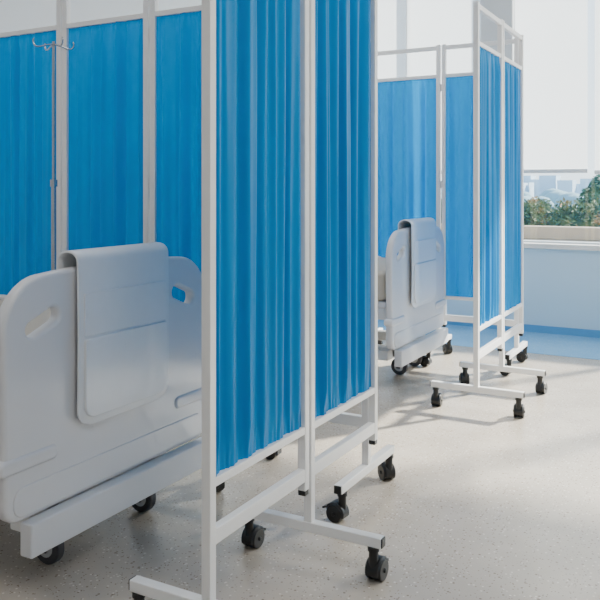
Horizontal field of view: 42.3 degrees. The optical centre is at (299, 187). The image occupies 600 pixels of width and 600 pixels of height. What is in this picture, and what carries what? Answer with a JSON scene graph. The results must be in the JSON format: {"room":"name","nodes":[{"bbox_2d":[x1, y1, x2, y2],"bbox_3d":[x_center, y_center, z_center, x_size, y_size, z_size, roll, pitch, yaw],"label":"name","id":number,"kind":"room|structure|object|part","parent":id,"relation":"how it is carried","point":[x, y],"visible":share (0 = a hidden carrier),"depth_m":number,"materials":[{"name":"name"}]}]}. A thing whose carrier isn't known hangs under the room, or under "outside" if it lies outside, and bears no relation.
{"room":"hospital room","nodes":[
{"label":"hospital room","id":0,"kind":"room"},
{"bbox_2d":[0,0,201,32],"bbox_3d":[-2.651,-0.395,3.070,0.100,2.750,8.240,0,0,29],"label":"wall","id":1,"kind":"structure","parent":0,"point":[15,15],"depth_m":5.07,"materials":[{"name":"paint"}]},
{"bbox_2d":[0,320,599,599],"bbox_3d":[0.616,1.029,1.282,7.550,0.102,8.240,0,0,29],"label":"floor","id":2,"kind":"structure","parent":0,"point":[483,501],"depth_m":2.34,"materials":[{"name":"stone"}]},
{"bbox_2d":[0,37,201,564],"bbox_3d":[-1.362,0.222,2.634,2.127,1.516,0.908,0,0,29],"label":"hospital bed","id":3,"kind":"object","parent":2,"relation":"on","point":[101,366],"visible":0.98,"depth_m":2.00,"materials":[{"name":"plastic"}]},
{"bbox_3d":[-1.396,0.475,2.600,1.975,0.150,0.700,0,0,29],"label":"mattress","id":4,"kind":"part","parent":3,"relation":"part of","materials":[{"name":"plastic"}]},
{"bbox_3d":[-1.398,0.718,2.601,2.010,0.275,0.670,0,0,29],"label":"under frame","id":5,"kind":"part","parent":3,"relation":"part of","materials":[{"name":"white plastic"}]},
{"bbox_2d":[0,0,395,599],"bbox_3d":[-0.618,0.083,2.489,2.002,1.795,1.172,0,0,29],"label":"privacy screen","id":6,"kind":"object","parent":2,"relation":"on","point":[239,138],"visible":0.87,"depth_m":2.15,"materials":[{"name":"blue fabric"}]},
{"bbox_2d":[0,31,55,294],"bbox_3d":[-1.127,-0.009,3.173,0.389,1.254,0.030,0,0,29],"label":"curtain","id":7,"kind":"object","parent":6,"relation":"hanging from","point":[25,68],"depth_m":3.16,"materials":[{"name":"blue fabric"}]},
{"bbox_2d":[68,18,142,249],"bbox_3d":[-0.743,-0.009,2.957,0.389,1.254,0.032,0,0,29],"label":"curtain","id":8,"kind":"object","parent":6,"relation":"hanging from","point":[105,62],"depth_m":2.96,"materials":[{"name":"blue fabric"}]},
{"bbox_2d":[132,592,145,599],"bbox_3d":[-0.333,0.936,1.722,0.077,0.087,0.040,0,0,-18],"label":"caster wheel","id":9,"kind":"object","parent":6,"relation":"attached to","point":[135,595],"depth_m":1.70,"materials":[{"name":"black plastic"}]},
{"bbox_2d":[156,11,201,301],"bbox_3d":[-0.356,-0.009,2.748,0.389,1.254,0.031,0,0,27],"label":"curtain","id":10,"kind":"object","parent":6,"relation":"hanging from","point":[178,33],"depth_m":2.78,"materials":[{"name":"blue fabric"}]},
{"bbox_2d":[216,482,224,491],"bbox_3d":[-0.279,0.936,2.504,0.040,0.087,0.077,0,0,-44],"label":"caster wheel","id":11,"kind":"object","parent":6,"relation":"attached to","point":[220,487],"depth_m":2.48,"materials":[{"name":"black plastic"}]},
{"bbox_2d":[241,519,265,546],"bbox_3d":[-0.126,0.936,2.128,0.043,0.087,0.078,0,0,29],"label":"caster wheel","id":12,"kind":"object","parent":6,"relation":"attached to","point":[253,535],"depth_m":2.10,"materials":[{"name":"black plastic"}]},
{"bbox_2d":[216,0,300,476],"bbox_3d":[-0.091,-0.009,1.812,0.027,1.254,0.399,0,0,27],"label":"curtain","id":13,"kind":"object","parent":6,"relation":"hanging from","point":[258,42],"depth_m":1.81,"materials":[{"name":"blue fabric"}]},
{"bbox_2d":[276,448,281,455],"bbox_3d":[-0.107,0.936,2.820,0.078,0.087,0.043,0,0,29],"label":"caster wheel","id":14,"kind":"object","parent":6,"relation":"attached to","point":[279,451],"depth_m":2.80,"materials":[{"name":"black plastic"}]},
{"bbox_2d":[322,491,348,518],"bbox_3d":[0.105,0.936,2.290,0.077,0.087,0.040,0,0,35],"label":"caster wheel","id":15,"kind":"object","parent":6,"relation":"attached to","point":[338,508],"depth_m":2.27,"materials":[{"name":"black plastic"}]},
{"bbox_2d":[315,0,370,417],"bbox_3d":[0.125,-0.009,2.206,0.028,1.254,0.399,0,0,29],"label":"curtain","id":16,"kind":"object","parent":6,"relation":"hanging from","point":[342,27],"depth_m":2.19,"materials":[{"name":"blue fabric"}]},
{"bbox_2d":[365,546,388,579],"bbox_3d":[0.195,0.936,1.952,0.043,0.087,0.078,0,0,29],"label":"caster wheel","id":17,"kind":"object","parent":6,"relation":"attached to","point":[376,566],"depth_m":1.92,"materials":[{"name":"black plastic"}]},
{"bbox_2d":[381,454,395,478],"bbox_3d":[0.290,0.936,2.618,0.040,0.087,0.077,0,0,-20],"label":"caster wheel","id":18,"kind":"object","parent":6,"relation":"attached to","point":[388,471],"depth_m":2.59,"materials":[{"name":"black plastic"}]},
{"bbox_2d":[378,217,447,374],"bbox_3d":[-0.276,0.503,4.512,2.118,0.954,0.814,0,0,29],"label":"hospital bed","id":19,"kind":"object","parent":2,"relation":"on","point":[411,301],"visible":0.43,"depth_m":3.89,"materials":[{"name":"plastic"}]},
{"bbox_3d":[-0.288,0.475,4.518,1.975,0.150,0.700,0,0,29],"label":"mattress","id":20,"kind":"part","parent":19,"relation":"part of","materials":[{"name":"fabric"}]},
{"bbox_3d":[-0.290,0.718,4.520,2.010,0.275,0.670,0,0,29],"label":"under frame","id":21,"kind":"part","parent":19,"relation":"part of","materials":[{"name":"white plastic"}]},
{"bbox_2d":[378,1,547,417],"bbox_3d":[0.351,0.083,4.267,2.007,1.795,1.174,0,0,29],"label":"privacy screen","id":22,"kind":"object","parent":2,"relation":"on","point":[482,183],"visible":0.59,"depth_m":4.21,"materials":[{"name":"blue fabric"}]},
{"bbox_2d":[378,79,435,257],"bbox_3d":[0.612,-0.009,4.522,0.389,1.254,0.028,0,0,29],"label":"curtain","id":23,"kind":"object","parent":22,"relation":"hanging from","point":[406,107],"depth_m":4.51,"materials":[{"name":"blue fabric"}]},
{"bbox_2d":[431,387,440,405],"bbox_3d":[0.618,0.936,3.499,0.040,0.087,0.077,0,0,23],"label":"caster wheel","id":24,"kind":"object","parent":22,"relation":"attached to","point":[436,396],"depth_m":3.47,"materials":[{"name":"black plastic"}]},
{"bbox_2d":[442,339,452,352],"bbox_3d":[0.872,0.936,4.603,0.040,0.087,0.077,0,0,-17],"label":"caster wheel","id":25,"kind":"object","parent":22,"relation":"attached to","point":[447,348],"depth_m":4.57,"materials":[{"name":"black plastic"}]},
{"bbox_2d":[446,76,472,296],"bbox_3d":[0.998,-0.009,4.311,0.389,1.254,0.031,0,0,30],"label":"curtain","id":26,"kind":"object","parent":22,"relation":"hanging from","point":[459,89],"depth_m":4.36,"materials":[{"name":"blue fabric"}]},
{"bbox_2d":[460,367,469,383],"bbox_3d":[0.822,0.936,3.886,0.040,0.087,0.077,0,0,-1],"label":"caster wheel","id":27,"kind":"object","parent":22,"relation":"attached to","point":[464,376],"depth_m":3.85,"materials":[{"name":"black plastic"}]},
{"bbox_2d":[480,47,500,325],"bbox_3d":[0.870,-0.009,3.571,0.031,1.254,0.389,0,0,29],"label":"curtain","id":28,"kind":"object","parent":22,"relation":"hanging from","point":[490,59],"depth_m":3.59,"materials":[{"name":"blue fabric"}]},
{"bbox_2d":[505,359,511,373],"bbox_3d":[1.073,0.936,4.064,0.077,0.087,0.040,0,0,37],"label":"caster wheel","id":29,"kind":"object","parent":22,"relation":"attached to","point":[508,360],"depth_m":4.04,"materials":[{"name":"black plastic"}]},
{"bbox_2d":[505,62,520,310],"bbox_3d":[1.079,-0.009,3.958,0.030,1.254,0.389,0,0,29],"label":"curtain","id":30,"kind":"object","parent":22,"relation":"hanging from","point":[512,69],"depth_m":3.98,"materials":[{"name":"blue fabric"}]},
{"bbox_2d":[514,398,523,416],"bbox_3d":[0.939,0.936,3.324,0.040,0.087,0.077,0,0,21],"label":"caster wheel","id":31,"kind":"object","parent":22,"relation":"attached to","point":[518,406],"depth_m":3.29,"materials":[{"name":"black plastic"}]},
{"bbox_2d":[516,346,527,359],"bbox_3d":[1.247,0.936,4.383,0.078,0.088,0.042,0,0,29],"label":"caster wheel","id":32,"kind":"object","parent":22,"relation":"attached to","point":[522,355],"depth_m":4.36,"materials":[{"name":"black plastic"}]},
{"bbox_2d":[535,376,545,392],"bbox_3d":[1.155,0.936,3.707,0.040,0.087,0.077,0,0,38],"label":"caster wheel","id":33,"kind":"object","parent":22,"relation":"attached to","point":[540,387],"depth_m":3.68,"materials":[{"name":"black plastic"}]},
{"bbox_2d":[422,351,431,363],"bbox_3d":[0.686,0.936,4.275,0.077,0.087,0.040,0,0,36],"label":"caster wheel","id":34,"kind":"object","parent":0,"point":[426,359],"depth_m":4.25,"materials":[{"name":"black plastic"}]},
{"bbox_2d":[481,0,514,60],"bbox_3d":[1.400,-0.623,5.452,0.220,1.995,0.170,0,0,29],"label":"pillar","id":35,"kind":"structure","parent":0,"point":[502,9],"depth_m":5.38,"materials":[{"name":"white paint"}]},
{"bbox_2d":[447,248,599,329],"bbox_3d":[2.559,0.695,4.830,7.350,0.570,0.150,0,0,29],"label":"wall","id":36,"kind":"structure","parent":0,"point":[562,287],"depth_m":5.19,"materials":[{"name":"blue paint"}]},
{"bbox_2d":[378,0,404,78],"bbox_3d":[0.423,-0.858,5.947,0.818,1.515,0.050,0,0,29],"label":"roller blind","id":37,"kind":"object","parent":36,"relation":"attached to","point":[391,13],"visible":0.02,"depth_m":5.80,"materials":[{"name":"fabric"}]},
{"bbox_2d":[405,0,406,76],"bbox_3d":[0.452,-0.623,6.000,0.830,1.995,0.050,0,0,29],"label":"frame","id":38,"kind":"object","parent":36,"relation":"attached to","point":[405,0],"visible":0.02,"depth_m":5.79,"materials":[{"name":"white metal"}]},
{"bbox_2d":[407,0,480,173],"bbox_3d":[1.037,-0.858,5.611,0.558,1.515,0.050,0,0,29],"label":"roller blind","id":39,"kind":"object","parent":36,"relation":"attached to","point":[430,23],"visible":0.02,"depth_m":5.62,"materials":[{"name":"fabric"}]},
{"bbox_2d":[446,321,599,337],"bbox_3d":[2.520,0.954,4.759,7.350,0.048,0.012,0,0,29],"label":"baseboard","id":40,"kind":"structure","parent":36,"relation":"attached to","point":[527,327],"depth_m":5.21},
{"bbox_2d":[515,0,587,172],"bbox_3d":[1.695,-0.858,5.251,0.478,1.515,0.050,0,0,29],"label":"roller blind","id":41,"kind":"object","parent":36,"relation":"attached to","point":[554,32],"visible":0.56,"depth_m":5.24,"materials":[{"name":"fabric"}]},
{"bbox_2d":[524,240,599,244],"bbox_3d":[2.114,-0.623,5.090,1.380,1.995,0.050,0,0,29],"label":"frame","id":42,"kind":"object","parent":36,"relation":"attached to","point":[534,241],"visible":0.02,"depth_m":5.26,"materials":[{"name":"white metal"}]},
{"bbox_2d":[524,242,599,250],"bbox_3d":[2.568,0.393,4.847,7.350,0.035,0.250,0,0,29],"label":"sill","id":43,"kind":"structure","parent":36,"relation":"attached to","point":[561,246],"depth_m":5.16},
{"bbox_2d":[594,0,599,173],"bbox_3d":[2.313,-0.853,4.913,0.848,1.525,0.050,0,0,29],"label":"roller blind","id":44,"kind":"object","parent":36,"relation":"attached to","point":[597,2],"visible":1,"depth_m":5.11,"materials":[{"name":"fabric"}]},
{"label":"outside","id":45,"kind":"structure","parent":0,"visible":0},
{"bbox_3d":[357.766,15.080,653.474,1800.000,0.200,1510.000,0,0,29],"label":"ground","id":46,"kind":"structure","parent":45,"visible":0},
{"bbox_2d":[441,188,583,210],"bbox_3d":[43.142,7.444,141.597,264.747,15.071,55.662,0,0,29],"label":"treeline","id":47,"kind":"object","parent":46,"relation":"on","point":[552,194],"visible":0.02,"depth_m":130.76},
{"bbox_2d":[441,175,591,196],"bbox_3d":[170.812,4.102,385.346,594.979,21.756,91.513,0,0,29],"label":"city skyline","id":48,"kind":"object","parent":46,"relation":"on","point":[535,187],"visible":0.06,"depth_m":380.64},
{"bbox_2d":[524,239,599,241],"bbox_3d":[5.439,7.770,7.853,18.000,14.420,7.780,0,0,29],"label":"terrace","id":49,"kind":"object","parent":46,"relation":"on","point":[524,239],"visible":0.02,"depth_m":8.28,"materials":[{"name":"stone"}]},
{"bbox_2d":[441,195,599,226],"bbox_3d":[3.217,0.310,9.078,7.164,0.498,1.111,0,0,29],"label":"hedge","id":50,"kind":"object","parent":49,"relation":"on","point":[537,212],"visible":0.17,"depth_m":8.94,"materials":[{"name":"green plant"}]},
{"bbox_2d":[441,223,599,240],"bbox_3d":[5.098,0.490,7.230,18.000,0.140,0.200,0,0,29],"label":"curb","id":51,"kind":"object","parent":49,"relation":"on","point":[530,231],"depth_m":8.37,"materials":[{"name":"concrete"}]},
{"bbox_2d":[579,174,599,205],"bbox_3d":[4.442,0.173,10.812,1.006,0.773,0.934,0,0,29],"label":"tree","id":52,"kind":"object","parent":49,"relation":"on","point":[591,192],"visible":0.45,"depth_m":10.71,"materials":[{"name":"green plant"}]}
]}

